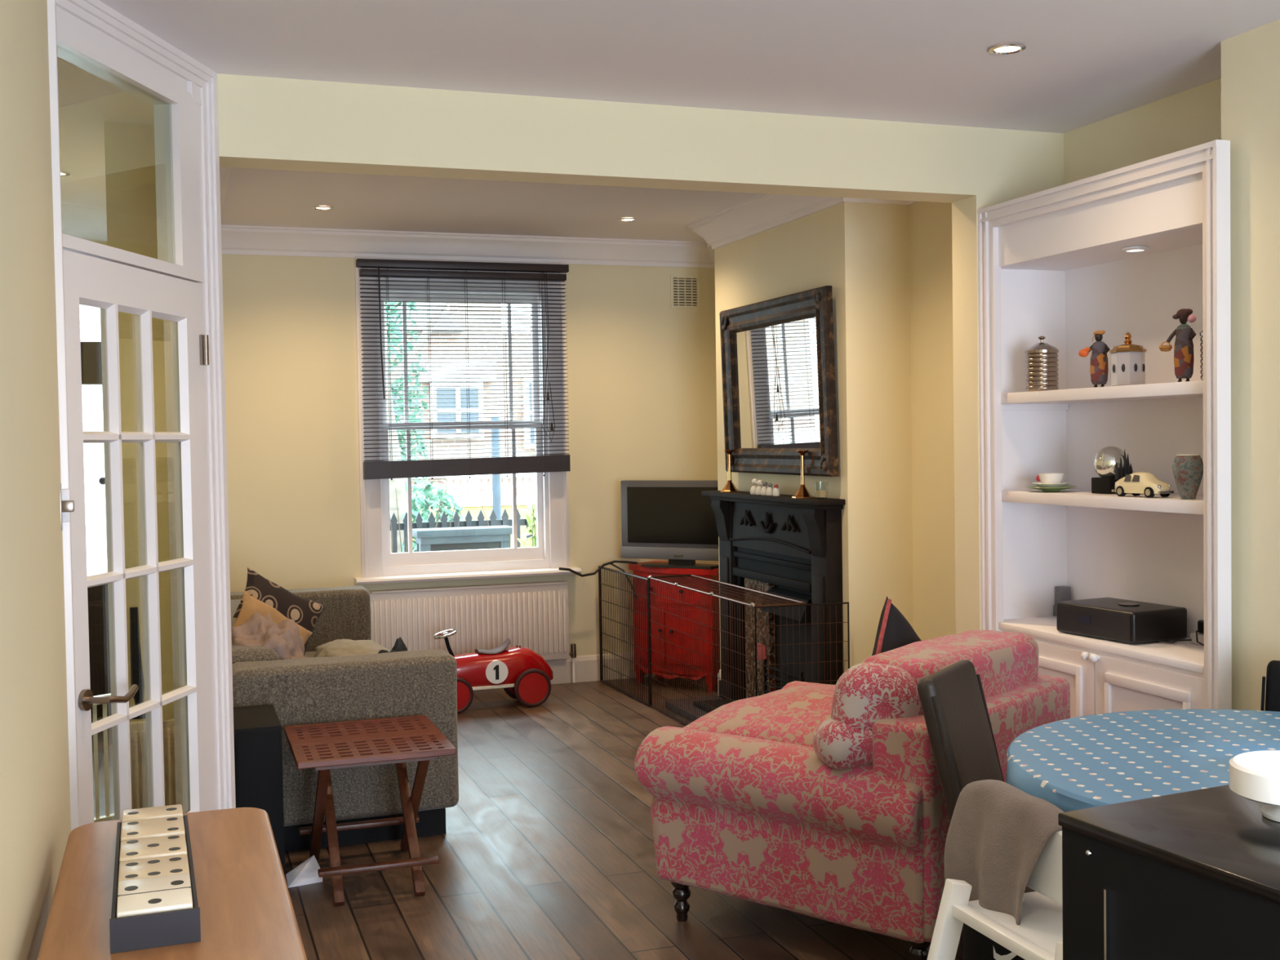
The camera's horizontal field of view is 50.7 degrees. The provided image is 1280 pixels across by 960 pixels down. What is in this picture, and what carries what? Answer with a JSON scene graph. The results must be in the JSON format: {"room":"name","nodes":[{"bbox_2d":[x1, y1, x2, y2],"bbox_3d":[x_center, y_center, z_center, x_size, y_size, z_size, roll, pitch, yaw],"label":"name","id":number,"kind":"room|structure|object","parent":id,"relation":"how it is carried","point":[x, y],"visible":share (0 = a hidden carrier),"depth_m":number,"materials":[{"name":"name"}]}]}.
{"room":"living room","nodes":[
{"label":"living room","id":0,"kind":"room"},
{"bbox_2d":[0,0,71,959],"bbox_3d":[-0.443,0.186,0.380,0.093,2.700,6.200,-2,2,-19],"label":"wall","id":1,"kind":"structure","parent":0,"point":[35,815],"depth_m":2.54,"materials":[{"name":"paint"}]},
{"bbox_2d":[47,0,79,831],"bbox_3d":[-1.420,0.112,3.318,0.038,2.700,0.025,-2,2,-19],"label":"trim","id":2,"kind":"structure","parent":1,"relation":"attached to","point":[51,8],"depth_m":3.30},
{"bbox_2d":[61,488,71,522],"bbox_3d":[-1.413,0.062,3.297,0.040,0.080,0.019,-2,2,-19],"label":"keep","id":3,"kind":"object","parent":1,"relation":"attached to","point":[66,516],"visible":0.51,"depth_m":3.29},
{"bbox_2d":[59,483,74,530],"bbox_3d":[-1.395,0.065,3.282,0.036,0.115,0.022,-2,2,-19],"label":"latch plate","id":4,"kind":"object","parent":1,"relation":"attached to","point":[65,505],"visible":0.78,"depth_m":3.27,"materials":[{"name":"metal"}]},
{"bbox_2d":[62,249,213,826],"bbox_3d":[-1.342,0.427,3.742,0.125,2.018,0.783,-1,2,7],"label":"door","id":5,"kind":"structure","parent":1,"relation":"in","point":[113,287],"depth_m":3.77,"materials":[{"name":"wood"}]},
{"bbox_2d":[55,0,235,813],"bbox_3d":[-1.418,0.098,3.770,0.126,2.700,0.985,-1,2,7],"label":"trim","id":6,"kind":"structure","parent":1,"relation":"attached to","point":[93,37],"depth_m":4.11,"materials":[{"name":"wood"}]},
{"bbox_2d":[103,121,173,721],"bbox_3d":[-1.791,0.068,4.939,0.240,2.700,0.100,-2,2,-19],"label":"wall","id":7,"kind":"structure","parent":0,"point":[129,148],"depth_m":4.87,"materials":[{"name":"paint"}]},
{"bbox_2d":[94,241,719,656],"bbox_3d":[-1.613,-0.136,8.290,5.010,2.900,0.280,-2,2,-19],"label":"wall","id":8,"kind":"structure","parent":0,"point":[642,387],"depth_m":8.11,"materials":[{"name":"paint"}]},
{"bbox_2d":[79,304,111,717],"bbox_3d":[-3.308,0.111,7.609,0.650,2.500,0.102,-2,2,-19],"label":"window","id":9,"kind":"structure","parent":8,"relation":"in","point":[91,351],"depth_m":7.70,"materials":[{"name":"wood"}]},
{"bbox_2d":[354,255,581,584],"bbox_3d":[-1.091,-0.377,8.355,1.390,1.960,0.330,-2,2,-19],"label":"window","id":10,"kind":"structure","parent":8,"relation":"in","point":[551,553],"depth_m":8.33,"materials":[{"name":"wood"}]},
{"bbox_2d":[355,258,570,479],"bbox_3d":[-1.052,-0.667,8.221,1.300,1.314,0.086,-2,2,-19],"label":"blind","id":11,"kind":"object","parent":10,"relation":"attached to","point":[402,468],"visible":1,"depth_m":8.21,"materials":[{"name":"brown wood"}]},
{"bbox_2d":[368,580,576,682],"bbox_3d":[-1.012,0.973,8.309,1.283,0.643,0.072,-2,2,-19],"label":"radiator","id":12,"kind":"object","parent":8,"relation":"attached to","point":[533,615],"visible":0.68,"depth_m":8.29,"materials":[{"name":"metal"}]},
{"bbox_2d":[369,580,567,593],"bbox_3d":[-1.039,0.658,8.292,1.215,0.012,0.072,-2,2,-19],"label":"grille","id":13,"kind":"object","parent":12,"relation":"attached to","point":[548,584],"depth_m":8.30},
{"bbox_2d":[496,652,655,688],"bbox_3d":[-0.990,1.219,8.383,3.240,0.165,0.018,-2,2,-19],"label":"baseboard","id":14,"kind":"structure","parent":8,"relation":"attached to","point":[587,667],"depth_m":8.60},
{"bbox_2d":[670,275,699,308],"bbox_3d":[0.293,-1.222,8.772,0.200,0.210,0.015,-2,2,-19],"label":"air vent","id":15,"kind":"object","parent":8,"relation":"in","point":[684,290],"visible":1,"depth_m":8.77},
{"bbox_2d":[220,167,761,241],"bbox_3d":[-0.365,-1.512,6.790,3.750,0.100,3.910,-2,2,-19],"label":"ceiling","id":16,"kind":"structure","parent":0,"point":[253,197],"depth_m":7.22,"materials":[{"name":"paint"}]},
{"bbox_2d":[312,205,333,210],"bbox_3d":[-1.686,-1.447,7.183,0.108,0.009,0.108,-2,2,-19],"label":"recessed light","id":17,"kind":"object","parent":16,"relation":"in","point":[317,207],"visible":1,"depth_m":7.18,"materials":[{"name":"silver metal"}]},
{"bbox_2d":[91,675,1035,959],"bbox_3d":[0.089,1.502,3.204,5.400,0.120,11.120,-2,2,-19],"label":"floor","id":18,"kind":"structure","parent":0,"point":[546,851],"depth_m":4.80,"materials":[{"name":"wood"}]},
{"bbox_2d":[92,693,114,822],"bbox_3d":[-2.100,1.124,5.175,0.030,0.585,0.278,1,2,41],"label":"gate","id":19,"kind":"object","parent":18,"relation":"on","point":[108,816],"visible":0.07,"depth_m":5.20,"materials":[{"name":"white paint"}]},
{"bbox_2d":[36,807,306,959],"bbox_3d":[-0.698,1.115,2.041,0.397,0.750,1.860,-2,2,-19],"label":"console table","id":20,"kind":"object","parent":18,"relation":"on","point":[246,910],"visible":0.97,"depth_m":2.37,"materials":[{"name":"brown wood"}]},
{"bbox_2d":[109,814,200,953],"bbox_3d":[-0.880,0.704,2.444,0.134,0.052,0.670,-2,2,-20],"label":"box","id":21,"kind":"object","parent":20,"relation":"on","point":[136,932],"visible":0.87,"depth_m":2.14,"materials":[{"name":"wood"}]},
{"bbox_2d":[121,804,182,822],"bbox_3d":[-0.976,0.687,2.703,0.114,0.050,0.086,-2,2,-20],"label":"domino","id":22,"kind":"object","parent":21,"relation":"in","point":[131,815],"visible":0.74,"depth_m":2.69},
{"bbox_2d":[120,815,185,841],"bbox_3d":[-0.937,0.689,2.598,0.114,0.052,0.132,-2,2,-20],"label":"domino","id":23,"kind":"object","parent":21,"relation":"in","point":[174,825],"visible":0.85,"depth_m":2.58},
{"bbox_2d":[119,834,187,863],"bbox_3d":[-0.890,0.692,2.471,0.114,0.052,0.131,-2,2,-20],"label":"domino","id":24,"kind":"object","parent":21,"relation":"in","point":[173,845],"visible":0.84,"depth_m":2.45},
{"bbox_2d":[118,854,190,881],"bbox_3d":[-0.843,0.695,2.345,0.114,0.052,0.132,-2,2,-20],"label":"domino","id":25,"kind":"object","parent":21,"relation":"in","point":[174,864],"visible":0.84,"depth_m":2.34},
{"bbox_2d":[116,872,192,917],"bbox_3d":[-0.796,0.699,2.217,0.114,0.052,0.152,-2,2,-20],"label":"domino","id":26,"kind":"object","parent":21,"relation":"in","point":[140,896],"visible":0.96,"depth_m":2.20,"materials":[{"name":"plastic"}]},
{"bbox_2d":[233,704,285,878],"bbox_3d":[-1.352,1.125,4.766,0.152,0.585,0.406,-2,2,-19],"label":"floor speaker","id":27,"kind":"object","parent":18,"relation":"on","point":[257,729],"visible":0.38,"depth_m":4.58},
{"bbox_2d":[285,854,322,887],"bbox_3d":[-1.192,1.378,4.761,0.122,0.075,0.089,-2,2,-29],"label":"folded paper","id":28,"kind":"object","parent":18,"relation":"on","point":[306,873],"visible":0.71,"depth_m":4.75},
{"bbox_2d":[230,586,459,852],"bbox_3d":[-1.516,0.998,6.276,0.886,0.753,2.416,-2,2,-19],"label":"sofa","id":29,"kind":"object","parent":18,"relation":"on","point":[310,690],"visible":0.58,"depth_m":5.19,"materials":[{"name":"fabric"}]},
{"bbox_2d":[231,610,306,659],"bbox_3d":[-1.518,0.741,5.517,0.372,0.402,0.520,-2,2,-25],"label":"blanket","id":30,"kind":"object","parent":29,"relation":"on","point":[283,637],"visible":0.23,"depth_m":5.46,"materials":[{"name":"fabric"}]},
{"bbox_2d":[236,588,312,648],"bbox_3d":[-1.671,0.716,6.067,0.487,0.460,0.181,-2,2,-39],"label":"cushion","id":31,"kind":"object","parent":29,"relation":"on","point":[250,604],"visible":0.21,"depth_m":6.04,"materials":[{"name":"fabric"}]},
{"bbox_2d":[235,565,326,656],"bbox_3d":[-1.733,0.678,6.403,0.574,0.550,0.208,-2,2,-35],"label":"patterned cushion","id":32,"kind":"object","parent":29,"relation":"on","point":[305,613],"visible":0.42,"depth_m":6.40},
{"bbox_2d":[314,639,391,657],"bbox_3d":[-1.387,0.843,6.551,0.401,0.111,0.875,-2,2,-19],"label":"throw","id":33,"kind":"object","parent":29,"relation":"on","point":[338,646],"visible":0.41,"depth_m":6.47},
{"bbox_2d":[377,636,407,653],"bbox_3d":[-1.007,0.788,5.619,0.240,0.266,0.259,0,2,14],"label":"clothes","id":34,"kind":"object","parent":29,"relation":"on","point":[399,646],"visible":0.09,"depth_m":5.61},
{"bbox_2d":[284,715,456,906],"bbox_3d":[-0.965,1.160,4.793,0.524,0.501,0.610,-2,2,-19],"label":"folding side table","id":35,"kind":"object","parent":18,"relation":"on","point":[398,740],"visible":0.98,"depth_m":4.70,"materials":[{"name":"brown wood"}]},
{"bbox_2d":[432,629,553,713],"bbox_3d":[-0.856,1.084,7.843,0.725,0.464,0.278,-2,2,-21],"label":"car","id":36,"kind":"object","parent":18,"relation":"on","point":[525,676],"visible":0.73,"depth_m":7.77,"materials":[{"name":"red metal"}]},
{"bbox_2d":[628,560,719,693],"bbox_3d":[0.257,0.906,8.403,0.690,0.750,0.341,1,2,40],"label":"chest","id":37,"kind":"object","parent":18,"relation":"on","point":[713,574],"visible":0.55,"depth_m":8.24,"materials":[{"name":"red wood"}]},
{"bbox_2d":[620,480,719,568],"bbox_3d":[0.242,0.268,8.271,0.800,0.530,0.140,0,2,27],"label":"television","id":38,"kind":"object","parent":37,"relation":"on","point":[671,520],"visible":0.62,"depth_m":8.28,"materials":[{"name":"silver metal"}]},
{"bbox_2d":[598,565,849,724],"bbox_3d":[0.370,0.922,7.490,0.492,0.761,2.422,-2,2,-19],"label":"guard","id":39,"kind":"object","parent":18,"relation":"on","point":[755,603],"visible":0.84,"depth_m":7.29,"materials":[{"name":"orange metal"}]},
{"bbox_2d":[559,560,637,599],"bbox_3d":[-0.251,0.624,8.426,0.495,0.236,0.142,-1,2,9],"label":"power cable","id":40,"kind":"object","parent":39,"relation":"hanging from","point":[611,562],"visible":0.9,"depth_m":8.44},
{"bbox_2d":[634,629,1070,959],"bbox_3d":[0.709,0.948,4.471,1.132,0.891,1.198,1,2,40],"label":"sofa","id":41,"kind":"object","parent":18,"relation":"on","point":[745,806],"visible":0.59,"depth_m":4.02,"materials":[{"name":"fabric"}]},
{"bbox_2d":[680,684,835,747],"bbox_3d":[0.659,0.929,4.585,0.909,0.424,0.876,1,2,40],"label":"seat cushion","id":42,"kind":"object","parent":41,"relation":"on","point":[790,713],"depth_m":4.43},
{"bbox_2d":[814,717,873,769],"bbox_3d":[0.637,0.753,3.923,0.263,0.155,0.203,-1,2,-8],"label":"damask pillow","id":43,"kind":"object","parent":41,"relation":"on","point":[841,747],"visible":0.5,"depth_m":3.83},
{"bbox_2d":[833,663,919,732],"bbox_3d":[0.689,0.659,3.926,0.253,0.252,0.198,-1,2,-3],"label":"bolster","id":44,"kind":"object","parent":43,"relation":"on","point":[865,695],"visible":0.62,"depth_m":3.84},
{"bbox_2d":[873,595,923,653],"bbox_3d":[0.849,0.602,4.432,0.106,0.451,0.448,0,2,36],"label":"cushion","id":45,"kind":"object","parent":41,"relation":"on","point":[894,632],"visible":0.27,"depth_m":4.38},
{"bbox_2d":[860,629,1037,714],"bbox_3d":[0.979,0.704,4.231,0.292,0.396,0.756,1,2,40],"label":"cushion","id":46,"kind":"object","parent":41,"relation":"on","point":[1005,661],"depth_m":4.17,"materials":[{"name":"fabric"}]},
{"bbox_2d":[916,659,1004,959],"bbox_3d":[1.038,0.965,3.564,0.517,0.905,0.400,0,2,31],"label":"dining chair","id":47,"kind":"object","parent":18,"relation":"on","point":[952,698],"visible":0.3,"depth_m":3.58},
{"bbox_2d":[961,923,1025,959],"bbox_3d":[0.900,1.225,3.244,0.246,0.417,0.163,-1,2,11],"label":"sports bag","id":48,"kind":"object","parent":18,"relation":"on","point":[975,945],"visible":0.09,"depth_m":3.18,"materials":[{"name":"black fabric"}]},
{"bbox_2d":[927,829,1062,959],"bbox_3d":[0.826,1.051,2.531,0.633,0.811,0.554,-2,2,-19],"label":"high chair","id":49,"kind":"object","parent":18,"relation":"on","point":[1038,935],"visible":0.29,"depth_m":2.57,"materials":[{"name":"white paint"}]},
{"bbox_2d":[944,779,1063,924],"bbox_3d":[0.747,0.758,2.664,0.160,0.291,0.307,-2,2,-19],"label":"cloth","id":50,"kind":"object","parent":49,"relation":"hanging from","point":[998,832],"visible":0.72,"depth_m":2.63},
{"bbox_2d":[977,139,1231,718],"bbox_3d":[1.684,0.177,4.639,0.401,2.390,1.238,-2,2,-19],"label":"tall cabinet","id":51,"kind":"object","parent":18,"relation":"on","point":[1052,264],"visible":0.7,"depth_m":4.78,"materials":[{"name":"white paint"}]},
{"bbox_2d":[1025,336,1058,391],"bbox_3d":[1.482,-0.429,4.977,0.120,0.204,0.120,-2,2,-19],"label":"tin","id":52,"kind":"object","parent":51,"relation":"on","point":[1042,365],"visible":0.94,"depth_m":4.93,"materials":[{"name":"metal"}]},
{"bbox_2d":[1026,472,1076,491],"bbox_3d":[1.512,0.009,4.966,0.180,0.066,0.180,-2,2,-19],"label":"teacup","id":53,"kind":"object","parent":51,"relation":"on","point":[1050,482],"visible":1,"depth_m":4.93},
{"bbox_2d":[1035,472,1064,483],"bbox_3d":[1.521,0.000,4.969,0.110,0.049,0.092,-2,2,-19],"label":"cup","id":54,"kind":"object","parent":53,"relation":"on","point":[1046,477],"depth_m":4.93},
{"bbox_2d":[1078,330,1110,387],"bbox_3d":[1.584,-0.419,4.701,0.108,0.201,0.049,0,2,38],"label":"figurine","id":55,"kind":"object","parent":51,"relation":"on","point":[1099,369],"visible":0.96,"depth_m":4.68,"materials":[{"name":"ceramic"}]},
{"bbox_2d":[998,615,1204,673],"bbox_3d":[1.690,0.558,4.688,0.352,0.026,1.128,-2,2,-19],"label":"countertop","id":56,"kind":"structure","parent":51,"relation":"on","point":[1184,655],"depth_m":4.51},
{"bbox_2d":[1053,585,1071,616],"bbox_3d":[1.641,0.470,5.240,0.060,0.115,0.040,-2,2,-19],"label":"speaker","id":57,"kind":"object","parent":56,"relation":"on","point":[1061,593],"visible":0.59,"depth_m":5.23,"materials":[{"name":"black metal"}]},
{"bbox_2d":[1056,597,1186,644],"bbox_3d":[1.673,0.485,4.706,0.253,0.112,0.370,-2,2,-25],"label":"stereo","id":58,"kind":"object","parent":56,"relation":"on","point":[1122,620],"visible":1,"depth_m":4.58,"materials":[{"name":"black plastic"}]},
{"bbox_2d":[1057,604,1130,641],"bbox_3d":[1.560,0.490,4.653,0.002,0.088,0.340,-2,2,-25],"label":"grille","id":59,"kind":"object","parent":58,"relation":"attached to","point":[1089,620],"depth_m":4.64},
{"bbox_2d":[1159,632,1204,644],"bbox_3d":[1.860,0.532,4.413,0.153,0.035,0.302,-2,2,-19],"label":"lead","id":60,"kind":"object","parent":56,"relation":"on","point":[1193,635],"visible":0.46,"depth_m":4.50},
{"bbox_2d":[1195,619,1204,645],"bbox_3d":[1.861,0.506,4.454,0.061,0.077,0.134,0,2,38],"label":"plug","id":61,"kind":"object","parent":60,"relation":"attached to","point":[1200,623],"visible":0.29,"depth_m":4.47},
{"bbox_2d":[1000,380,1203,404],"bbox_3d":[1.685,-0.299,4.665,0.333,0.040,1.128,-2,2,-19],"label":"shelf","id":62,"kind":"object","parent":51,"relation":"attached to","point":[1191,392],"depth_m":4.63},
{"bbox_2d":[1001,488,1203,515],"bbox_3d":[1.691,0.069,4.676,0.333,0.040,1.128,-2,2,-19],"label":"shelf","id":63,"kind":"object","parent":51,"relation":"attached to","point":[1080,497],"depth_m":4.59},
{"bbox_2d":[1091,446,1133,493],"bbox_3d":[1.655,-0.036,4.737,0.120,0.165,0.125,-2,2,-25],"label":"snow globe","id":64,"kind":"object","parent":51,"relation":"on","point":[1111,464],"visible":0.92,"depth_m":4.69,"materials":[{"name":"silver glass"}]},
{"bbox_2d":[1109,332,1146,386],"bbox_3d":[1.646,-0.407,4.552,0.111,0.182,0.111,-1,2,-8],"label":"lidded jar","id":65,"kind":"object","parent":51,"relation":"on","point":[1127,359],"visible":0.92,"depth_m":4.51,"materials":[{"name":"white ceramic"}]},
{"bbox_2d":[1121,245,1148,252],"bbox_3d":[1.685,-0.786,4.594,0.088,0.012,0.088,-2,2,-19],"label":"light","id":66,"kind":"object","parent":51,"relation":"attached to","point":[1136,248],"visible":1,"depth_m":4.57,"materials":[{"name":"white paint"}]},
{"bbox_2d":[1111,471,1173,497],"bbox_3d":[1.658,0.014,4.457,0.081,0.082,0.214,-2,2,-24],"label":"model car","id":67,"kind":"object","parent":51,"relation":"on","point":[1147,483],"visible":1,"depth_m":4.42,"materials":[{"name":"beige metal"}]},
{"bbox_2d":[1159,308,1196,382],"bbox_3d":[1.717,-0.427,4.308,0.112,0.237,0.053,0,2,32],"label":"figurine","id":68,"kind":"object","parent":51,"relation":"on","point":[1184,357],"visible":0.95,"depth_m":4.29,"materials":[{"name":"ceramic"}]},
{"bbox_2d":[1159,341,1172,351],"bbox_3d":[1.683,-0.427,4.322,0.040,0.032,0.040,0,2,38],"label":"basket","id":69,"kind":"object","parent":68,"relation":"on","point":[1162,348],"depth_m":4.31,"materials":[{"name":"wicker"}]},
{"bbox_2d":[1172,454,1203,498],"bbox_3d":[1.730,-0.011,4.263,0.094,0.140,0.094,-2,2,-19],"label":"ceramic vase","id":70,"kind":"object","parent":51,"relation":"on","point":[1187,469],"visible":1,"depth_m":4.23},
{"bbox_2d":[1200,329,1203,380],"bbox_3d":[1.794,-0.409,4.172,0.120,0.204,0.120,-2,2,-19],"label":"tin","id":71,"kind":"object","parent":51,"relation":"on","point":[1202,331],"visible":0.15,"depth_m":4.17,"materials":[{"name":"metal"}]},
{"bbox_2d":[1057,784,1279,959],"bbox_3d":[1.129,0.992,1.828,0.632,0.950,0.908,-2,2,-25],"label":"base cabinet","id":72,"kind":"object","parent":18,"relation":"on","point":[1194,874],"visible":1,"depth_m":1.95,"materials":[{"name":"black wood"}]},
{"bbox_2d":[1229,750,1279,822],"bbox_3d":[0.999,0.471,2.050,0.192,0.080,0.192,-2,2,-25],"label":"dish","id":73,"kind":"object","parent":72,"relation":"on","point":[1255,775],"visible":1,"depth_m":2.04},
{"bbox_2d":[1260,660,1279,711],"bbox_3d":[1.720,0.956,3.494,0.288,0.905,0.465,0,2,36],"label":"dining chair","id":74,"kind":"object","parent":18,"relation":"on","point":[1272,692],"visible":0.2,"depth_m":3.69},
{"bbox_3d":[1.477,1.037,3.094,1.190,0.772,1.190,-2,2,-19],"label":"dining table","id":75,"kind":"object","parent":18,"relation":"on","visible":0},
{"bbox_2d":[1005,709,1279,812],"bbox_3d":[1.475,0.673,3.088,1.242,0.064,1.244,-2,2,-19],"label":"tablecloth","id":76,"kind":"object","parent":75,"relation":"on","point":[1101,759],"visible":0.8,"depth_m":3.19,"materials":[{"name":"fabric"}]},
{"bbox_2d":[217,73,1063,633],"bbox_3d":[0.230,-0.062,4.872,3.380,2.900,0.170,-2,2,-19],"label":"wall","id":77,"kind":"structure","parent":0,"point":[265,122],"depth_m":4.73,"materials":[{"name":"paint"}]},
{"bbox_2d":[57,0,1279,241],"bbox_3d":[0.045,-1.306,3.119,5.400,0.100,11.120,-2,2,-19],"label":"ceiling","id":78,"kind":"structure","parent":0,"point":[1082,63],"depth_m":4.08,"materials":[{"name":"paint"}]},
{"bbox_2d":[988,43,1026,54],"bbox_3d":[1.105,-1.296,4.061,0.108,0.009,0.108,-2,2,-19],"label":"recessed light","id":79,"kind":"object","parent":78,"relation":"in","point":[1005,48],"visible":1,"depth_m":4.06,"materials":[{"name":"silver metal"}]},
{"bbox_2d":[714,202,913,671],"bbox_3d":[0.890,-0.096,7.279,0.350,2.800,1.620,-2,2,-19],"label":"wall","id":80,"kind":"structure","parent":0,"point":[861,251],"depth_m":6.52,"materials":[{"name":"paint"}]},
{"bbox_2d":[219,167,919,268],"bbox_3d":[-0.441,-1.380,6.608,3.240,0.150,3.610,-2,2,-19],"label":"trim","id":81,"kind":"structure","parent":80,"relation":"attached to","point":[762,212],"depth_m":8.05,"materials":[{"name":"paint"}]},
{"bbox_2d":[665,490,845,720],"bbox_3d":[0.561,0.698,7.112,0.420,1.235,1.445,-2,2,-19],"label":"fireplace","id":82,"kind":"object","parent":80,"relation":"attached to","point":[783,545],"visible":0.64,"depth_m":7.07,"materials":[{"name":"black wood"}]},
{"bbox_2d":[693,698,735,712],"bbox_3d":[0.525,1.255,7.227,0.220,0.024,0.750,-2,2,-19],"label":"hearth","id":83,"kind":"object","parent":82,"relation":"on","point":[724,704],"visible":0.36,"depth_m":7.47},
{"bbox_2d":[720,449,739,492],"bbox_3d":[0.503,-0.051,7.574,0.100,0.236,0.100,-2,2,-20],"label":"candlestick","id":84,"kind":"object","parent":82,"relation":"on","point":[730,486],"visible":1,"depth_m":7.56,"materials":[{"name":"gold metal"}]},
{"bbox_2d":[701,490,845,510],"bbox_3d":[0.670,0.102,7.135,0.170,0.050,1.445,-2,2,-19],"label":"mantel shelf","id":85,"kind":"object","parent":82,"relation":"attached to","point":[740,499],"depth_m":6.98,"materials":[{"name":"black wood"}]},
{"bbox_2d":[760,586,811,621],"bbox_3d":[0.761,0.637,6.960,0.090,0.120,0.490,-2,2,-19],"label":"hood","id":86,"kind":"object","parent":82,"relation":"attached to","point":[800,595],"depth_m":6.90,"materials":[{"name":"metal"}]},
{"bbox_2d":[791,449,813,497],"bbox_3d":[0.807,-0.030,6.700,0.100,0.236,0.100,-2,2,-20],"label":"candlestick","id":87,"kind":"object","parent":82,"relation":"on","point":[802,492],"visible":1,"depth_m":6.69,"materials":[{"name":"gold metal"}]},
{"bbox_2d":[813,481,828,499],"bbox_3d":[0.874,0.051,6.514,0.068,0.085,0.068,-2,2,-19],"label":"glass","id":88,"kind":"object","parent":82,"relation":"on","point":[818,493],"visible":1,"depth_m":6.49,"materials":[{"name":"glass"}]},
{"bbox_2d":[719,285,839,476],"bbox_3d":[0.695,-0.486,7.063,0.056,0.912,1.300,-3,2,-19],"label":"wall mirror","id":89,"kind":"object","parent":80,"relation":"attached to","point":[777,354],"visible":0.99,"depth_m":6.98,"materials":[{"name":"black glass"}]},
{"bbox_2d":[733,316,820,448],"bbox_3d":[0.714,-0.487,7.070,0.008,0.650,1.038,-3,2,-19],"label":"mirror glass","id":90,"kind":"object","parent":89,"relation":"attached to","point":[776,384],"depth_m":7.05,"materials":[{"name":"white"}]},
{"bbox_2d":[909,201,955,642],"bbox_3d":[1.166,-0.147,7.199,0.120,2.900,3.610,-2,2,-19],"label":"wall","id":91,"kind":"structure","parent":0,"point":[931,255],"depth_m":6.38,"materials":[{"name":"paint"}]},
{"bbox_2d":[1063,78,1221,184],"bbox_3d":[1.965,0.015,4.732,0.200,2.700,1.240,-2,2,-19],"label":"wall","id":92,"kind":"structure","parent":0,"point":[1191,117],"depth_m":4.81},
{"bbox_2d":[1221,18,1279,711],"bbox_3d":[3.008,0.099,1.407,0.600,2.700,5.870,-2,2,-19],"label":"wall","id":93,"kind":"structure","parent":0,"point":[1251,59],"depth_m":3.95,"materials":[{"name":"paint"}]},
{"bbox_3d":[-1.995,-0.063,6.061,0.120,2.900,3.680,-2,2,-19],"label":"wall","id":94,"kind":"structure","parent":0,"visible":0},
{"bbox_2d":[129,607,145,719],"bbox_3d":[-1.766,0.642,4.726,0.070,0.395,0.048,-2,2,-19],"label":"umbrella","id":95,"kind":"object","parent":94,"relation":"hanging from","point":[136,668],"visible":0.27,"depth_m":4.71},
{"bbox_2d":[129,718,176,808],"bbox_3d":[-1.725,1.101,4.842,0.210,0.480,0.054,-2,2,-19],"label":"radiator","id":96,"kind":"object","parent":94,"relation":"attached to","point":[138,749],"visible":0.21,"depth_m":4.81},
{"label":"outside","id":97,"kind":"structure","parent":0,"visible":0},
{"bbox_3d":[-5.120,1.494,23.952,34.000,0.200,31.480,-2,2,-19],"label":"street","id":98,"kind":"object","parent":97,"visible":0},
{"bbox_2d":[79,302,534,571],"bbox_3d":[-4.235,-1.512,25.287,21.300,5.700,3.400,-2,2,-19],"label":"house","id":99,"kind":"structure","parent":98,"relation":"on","point":[436,479],"depth_m":24.23,"materials":[{"name":"brick"}]},
{"bbox_2d":[384,302,431,551],"bbox_3d":[-3.161,-0.640,17.417,0.983,4.447,0.898,-2,2,-19],"label":"street tree","id":100,"kind":"object","parent":98,"relation":"on","point":[414,486],"visible":0.16,"depth_m":17.37,"materials":[{"name":"green plant"}]},
{"bbox_2d":[383,302,448,552],"bbox_3d":[-2.389,-0.933,15.146,1.462,5.109,0.286,-2,2,-34],"label":"trunk","id":101,"kind":"object","parent":98,"relation":"on","point":[399,483],"visible":0.23,"depth_m":14.87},
{"bbox_2d":[389,487,463,552],"bbox_3d":[-1.684,0.897,9.800,0.867,1.750,0.152,-1,2,-18],"label":"bare shrub","id":102,"kind":"object","parent":98,"relation":"on","point":[395,487],"visible":0.12,"depth_m":9.79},
{"bbox_2d":[400,476,465,552],"bbox_3d":[-2.067,0.817,13.710,0.768,1.756,0.683,-1,2,3],"label":"shrub","id":103,"kind":"object","parent":98,"relation":"on","point":[433,502],"visible":0.13,"depth_m":13.62,"materials":[{"name":"green plant"}]},
{"bbox_2d":[390,508,532,552],"bbox_3d":[-1.382,0.977,12.260,3.000,1.425,0.070,-2,2,-19],"label":"picket fence","id":104,"kind":"object","parent":98,"relation":"on","point":[504,521],"visible":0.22,"depth_m":12.11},
{"bbox_2d":[412,472,535,547],"bbox_3d":[-2.409,0.662,21.423,3.500,1.530,0.200,-2,2,-19],"label":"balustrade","id":105,"kind":"object","parent":98,"relation":"on","point":[472,504],"visible":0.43,"depth_m":21.35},
{"bbox_2d":[491,417,501,519],"bbox_3d":[-1.568,0.465,14.825,0.100,2.300,0.100,-2,2,-19],"label":"post","id":106,"kind":"object","parent":98,"relation":"on","point":[496,494],"visible":0.16,"depth_m":14.77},
{"bbox_2d":[480,481,536,547],"bbox_3d":[-0.881,0.879,10.203,0.660,1.735,0.090,-2,2,-21],"label":"bare sapling","id":107,"kind":"object","parent":98,"relation":"on","point":[533,521],"visible":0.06,"depth_m":10.22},
{"bbox_2d":[517,499,536,546],"bbox_3d":[-0.812,0.961,10.973,0.505,1.630,0.449,-2,2,-19],"label":"palm","id":108,"kind":"object","parent":98,"relation":"on","point":[528,514],"visible":0.06,"depth_m":10.92,"materials":[{"name":"green plant"}]},
{"bbox_3d":[-1.283,1.370,9.571,2.600,0.800,0.350,-2,2,-19],"label":"wall","id":109,"kind":"structure","parent":98,"relation":"on","visible":0},
{"bbox_2d":[412,525,512,551],"bbox_3d":[-1.247,0.654,9.566,0.700,0.630,0.250,-2,2,-19],"label":"trough","id":110,"kind":"object","parent":109,"relation":"on","point":[442,539],"visible":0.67,"depth_m":9.46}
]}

